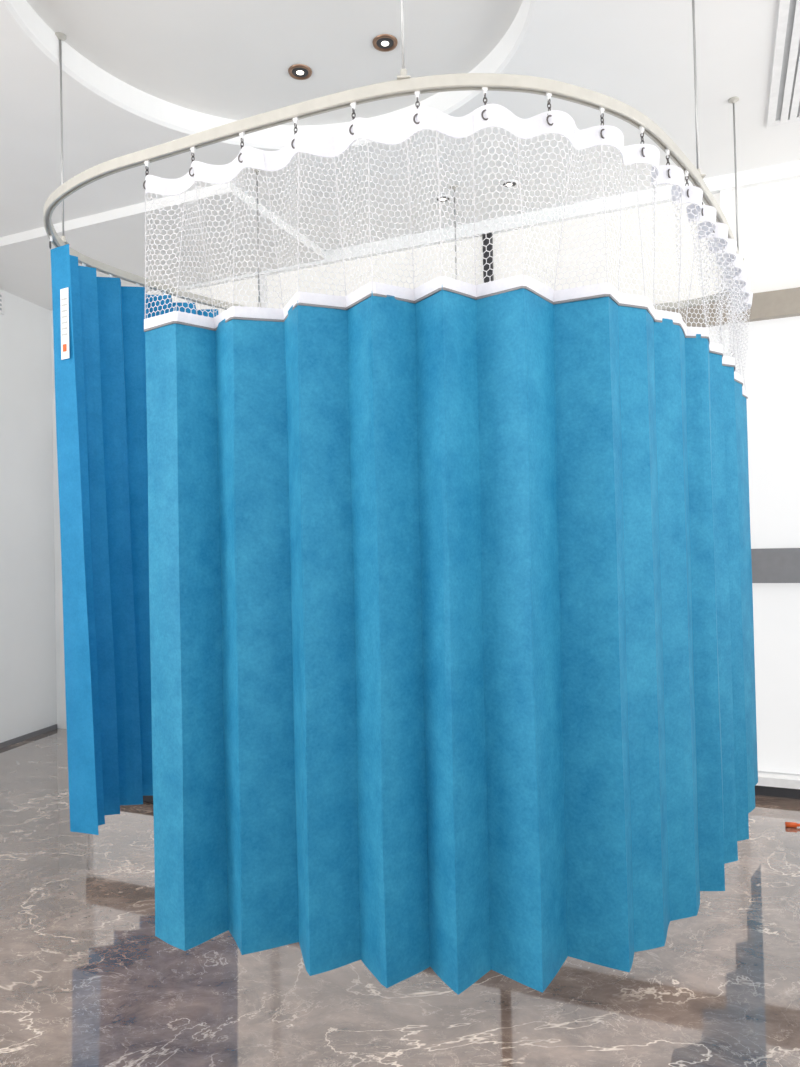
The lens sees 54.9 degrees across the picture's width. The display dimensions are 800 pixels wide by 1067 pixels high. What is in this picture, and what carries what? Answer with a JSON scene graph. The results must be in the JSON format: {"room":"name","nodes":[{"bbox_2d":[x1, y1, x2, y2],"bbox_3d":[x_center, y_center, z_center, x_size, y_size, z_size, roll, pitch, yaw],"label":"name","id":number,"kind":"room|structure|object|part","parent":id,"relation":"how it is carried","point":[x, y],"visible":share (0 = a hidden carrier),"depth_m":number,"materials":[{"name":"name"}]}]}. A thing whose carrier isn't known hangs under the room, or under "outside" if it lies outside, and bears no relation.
{"room":"hospital room","nodes":[
{"label":"hospital room","id":0,"kind":"room"},
{"bbox_2d":[0,289,56,742],"bbox_3d":[-3.350,-0.270,1.733,0.140,3.327,7.800,-2,-1,14],"label":"wall","id":1,"kind":"structure","parent":0,"point":[28,694],"depth_m":5.04,"materials":[{"name":"white paint"}]},
{"bbox_2d":[0,292,4,314],"bbox_3d":[-2.653,-1.462,4.331,0.016,0.130,1.150,-2,-1,14],"label":"air vent","id":2,"kind":"object","parent":1,"relation":"in","point":[2,298],"visible":1,"depth_m":4.87,"materials":[{"name":"white plastic"}]},
{"bbox_2d":[0,724,56,747],"bbox_3d":[-3.268,1.275,1.585,0.012,0.030,7.588,-2,-1,14],"label":"baseboard","id":3,"kind":"structure","parent":1,"relation":"attached to","point":[53,727],"depth_m":4.99,"materials":[{"name":"grey metal"}]},
{"bbox_2d":[51,310,66,728],"bbox_3d":[-2.276,-0.131,5.302,0.300,2.927,0.080,-2,-1,23],"label":"pier","id":4,"kind":"object","parent":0,"point":[60,665],"visible":0.07,"depth_m":5.28,"materials":[{"name":"white paint"}]},
{"bbox_2d":[0,0,799,250],"bbox_3d":[-0.756,-1.762,0.511,6.800,0.100,7.600,-2,-1,23],"label":"ceiling","id":5,"kind":"structure","parent":0,"point":[138,75],"depth_m":2.98,"materials":[{"name":"paint"}]},
{"bbox_2d":[0,182,325,310],"bbox_3d":[-1.608,-1.599,4.475,2.150,0.050,0.950,-2,-1,23],"label":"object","id":6,"kind":"object","parent":5,"relation":"attached to","point":[115,238],"visible":0.82,"depth_m":4.22,"materials":[{"name":"paint"}]},
{"bbox_3d":[-0.409,-1.785,2.512,1.660,0.001,1.660,-1,-1,0],"label":"tray panel","id":7,"kind":"part","parent":5,"relation":"part of","materials":[{"name":"white paint"}]},
{"bbox_2d":[288,64,311,79],"bbox_3d":[-0.384,-1.772,2.962,0.092,0.009,0.092,-1,-1,0],"label":"recessed light","id":8,"kind":"object","parent":5,"relation":"in","point":[297,71],"visible":1,"depth_m":2.96,"materials":[{"name":"brown metal"}]},
{"bbox_2d":[372,34,397,51],"bbox_3d":[-0.054,-1.782,2.801,0.092,0.009,0.092,-1,-1,0],"label":"recessed light","id":9,"kind":"object","parent":5,"relation":"in","point":[383,42],"visible":1,"depth_m":2.80,"materials":[{"name":"brown metal"}]},
{"bbox_2d":[43,0,743,310],"bbox_3d":[0.078,-1.402,2.939,2.075,0.772,2.284,-2,-1,31],"label":"track","id":10,"kind":"object","parent":5,"relation":"hanging from","point":[404,85],"visible":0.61,"depth_m":1.99,"materials":[{"name":"metal"}]},
{"bbox_2d":[49,235,217,834],"bbox_3d":[-0.995,0.016,2.967,0.191,2.025,0.878,-2,-1,25],"label":"privacy curtain","id":11,"kind":"object","parent":10,"relation":"hanging from","point":[99,334],"visible":0.7,"depth_m":2.81,"materials":[{"name":"blue fabric"}]},
{"bbox_2d":[143,87,757,994],"bbox_3d":[0.584,0.003,2.334,2.465,2.090,0.795,-1,-1,-29],"label":"privacy curtain","id":12,"kind":"object","parent":10,"relation":"hanging from","point":[452,658],"visible":1,"depth_m":1.90,"materials":[{"name":"blue fabric"}]},
{"bbox_2d":[434,194,451,203],"bbox_3d":[0.215,-1.670,3.850,0.092,0.009,0.092,-1,-1,0],"label":"recessed light","id":13,"kind":"object","parent":5,"relation":"in","point":[449,198],"visible":0.82,"depth_m":3.84,"materials":[{"name":"metal"}]},
{"bbox_2d":[500,179,518,188],"bbox_3d":[0.527,-1.679,3.707,0.092,0.009,0.092,-1,-1,0],"label":"recessed light","id":14,"kind":"object","parent":5,"relation":"in","point":[508,183],"visible":0.77,"depth_m":3.70,"materials":[{"name":"metal"}]},
{"bbox_2d":[767,0,799,127],"bbox_3d":[1.509,-1.721,2.515,0.984,0.012,1.438,-1,-1,0],"label":"ceiling vent grille","id":15,"kind":"object","parent":5,"relation":"attached to","point":[784,99],"depth_m":2.84,"materials":[{"name":"white metal"}]},
{"bbox_2d":[0,728,799,1066],"bbox_3d":[-0.689,1.264,0.458,6.800,0.100,7.600,-2,-1,23],"label":"floor","id":16,"kind":"structure","parent":0,"point":[87,979],"depth_m":2.08,"materials":[{"name":"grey stone"}]},
{"bbox_2d":[143,795,152,802],"bbox_3d":[-1.213,1.252,3.732,0.300,0.060,0.130,-2,-1,23],"label":"baseboard","id":17,"kind":"structure","parent":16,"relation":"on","point":[149,799],"depth_m":3.65,"materials":[{"name":"metal"}]},
{"bbox_2d":[785,822,799,827],"bbox_3d":[1.619,1.200,3.172,0.057,0.019,0.019,-2,-1,14],"label":"marker pen","id":18,"kind":"object","parent":16,"relation":"on","point":[787,824],"visible":1,"depth_m":3.17,"materials":[{"name":"plastic"}]},
{"bbox_2d":[147,160,799,294],"bbox_3d":[0.849,-1.653,4.001,6.550,0.067,0.080,-2,-1,23],"label":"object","id":19,"kind":"object","parent":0,"point":[791,170],"visible":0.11,"depth_m":3.99,"materials":[{"name":"white paint"}]},
{"bbox_2d":[165,277,257,314],"bbox_3d":[-1.493,-1.286,4.985,1.400,0.530,0.015,-2,-1,23],"label":"roller blind","id":20,"kind":"object","parent":19,"relation":"hanging from","point":[248,281],"visible":0.02,"depth_m":4.79,"materials":[{"name":"white fabric"}]},
{"bbox_2d":[267,236,482,308],"bbox_3d":[-0.171,-1.325,4.430,1.370,0.530,0.015,-2,-1,23],"label":"roller blind","id":21,"kind":"object","parent":19,"relation":"hanging from","point":[460,249],"visible":0.29,"depth_m":4.39,"materials":[{"name":"white fabric"}]},
{"bbox_2d":[493,193,721,303],"bbox_3d":[1.027,-1.360,3.926,1.130,0.530,0.015,-2,-1,23],"label":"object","id":22,"kind":"object","parent":19,"relation":"attached to","point":[716,196],"visible":0.5,"depth_m":3.89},
{"bbox_2d":[731,178,799,292],"bbox_3d":[2.124,-1.392,3.466,1.150,0.530,0.015,-2,-1,23],"label":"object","id":23,"kind":"object","parent":19,"relation":"attached to","point":[768,214],"visible":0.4,"depth_m":3.62,"materials":[{"name":"white"}]},
{"bbox_3d":[0.747,-0.193,4.108,6.385,3.077,2.727,-1,-1,0],"label":"wall","id":24,"kind":"structure","parent":0,"visible":0},
{"bbox_2d":[667,298,728,326],"bbox_3d":[1.028,-1.045,3.905,1.180,0.120,0.070,-2,-1,23],"label":"rail","id":25,"kind":"object","parent":24,"relation":"attached to","point":[711,306],"visible":0.14,"depth_m":3.69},
{"bbox_2d":[708,325,724,354],"bbox_3d":[1.059,0.070,3.901,1.130,2.130,0.015,-2,-1,23],"label":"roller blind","id":26,"kind":"object","parent":24,"relation":"attached to","point":[714,337],"visible":0.02,"depth_m":3.71,"materials":[{"name":"white fabric"}]},
{"bbox_2d":[729,287,799,322],"bbox_3d":[2.124,-1.077,3.444,1.200,0.120,0.070,-2,-1,23],"label":"rail","id":27,"kind":"object","parent":24,"relation":"attached to","point":[783,303],"visible":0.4,"depth_m":3.57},
{"bbox_2d":[736,316,799,773],"bbox_3d":[2.155,0.038,3.441,1.150,2.130,0.015,-2,-1,23],"label":"roller blind","id":28,"kind":"object","parent":24,"relation":"attached to","point":[772,369],"visible":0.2,"depth_m":3.60,"materials":[{"name":"white fabric"}]},
{"bbox_2d":[751,548,799,582],"bbox_3d":[2.151,0.138,3.423,1.200,0.160,0.070,-2,-1,23],"label":"frame rail","id":29,"kind":"object","parent":24,"relation":"attached to","point":[769,565],"visible":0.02,"depth_m":3.56,"materials":[{"name":"grey metal"}]},
{"bbox_2d":[755,785,799,798],"bbox_3d":[1.210,1.206,3.820,5.900,0.050,0.092,-2,-1,23],"label":"baseboard","id":30,"kind":"structure","parent":24,"relation":"attached to","point":[759,790],"depth_m":3.55,"materials":[{"name":"metal"}]},
{"bbox_2d":[756,771,799,788],"bbox_3d":[2.173,1.132,3.405,1.200,0.040,0.110,-2,-1,23],"label":"sill","id":31,"kind":"structure","parent":24,"relation":"attached to","point":[770,779],"depth_m":3.54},
{"bbox_3d":[-0.122,1.199,4.370,1.352,0.040,0.651,-1,-1,0],"label":"sill","id":32,"kind":"structure","parent":24,"relation":"attached to","visible":0},
{"bbox_2d":[260,274,267,307],"bbox_3d":[-0.803,-0.191,4.678,0.050,2.760,0.050,-2,-1,23],"label":"frame","id":33,"kind":"object","parent":32,"relation":"on","point":[263,287],"visible":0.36,"depth_m":4.67,"materials":[{"name":"white"}]},
{"bbox_3d":[1.076,1.164,3.866,1.130,0.040,0.558,-1,-1,0],"label":"sill","id":34,"kind":"structure","parent":24,"relation":"attached to","visible":0},
{"bbox_2d":[482,233,493,282],"bbox_3d":[0.505,-0.229,4.128,0.050,2.760,0.050,-2,-1,23],"label":"frame","id":35,"kind":"object","parent":34,"relation":"on","point":[488,235],"visible":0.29,"depth_m":4.13,"materials":[{"name":"metal"}]},
{"bbox_2d":[720,189,736,366],"bbox_3d":[1.593,-0.261,3.672,0.050,2.760,0.050,-2,-1,23],"label":"frame","id":36,"kind":"object","parent":34,"relation":"on","point":[725,195],"visible":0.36,"depth_m":3.67,"materials":[{"name":"white"}]}
]}

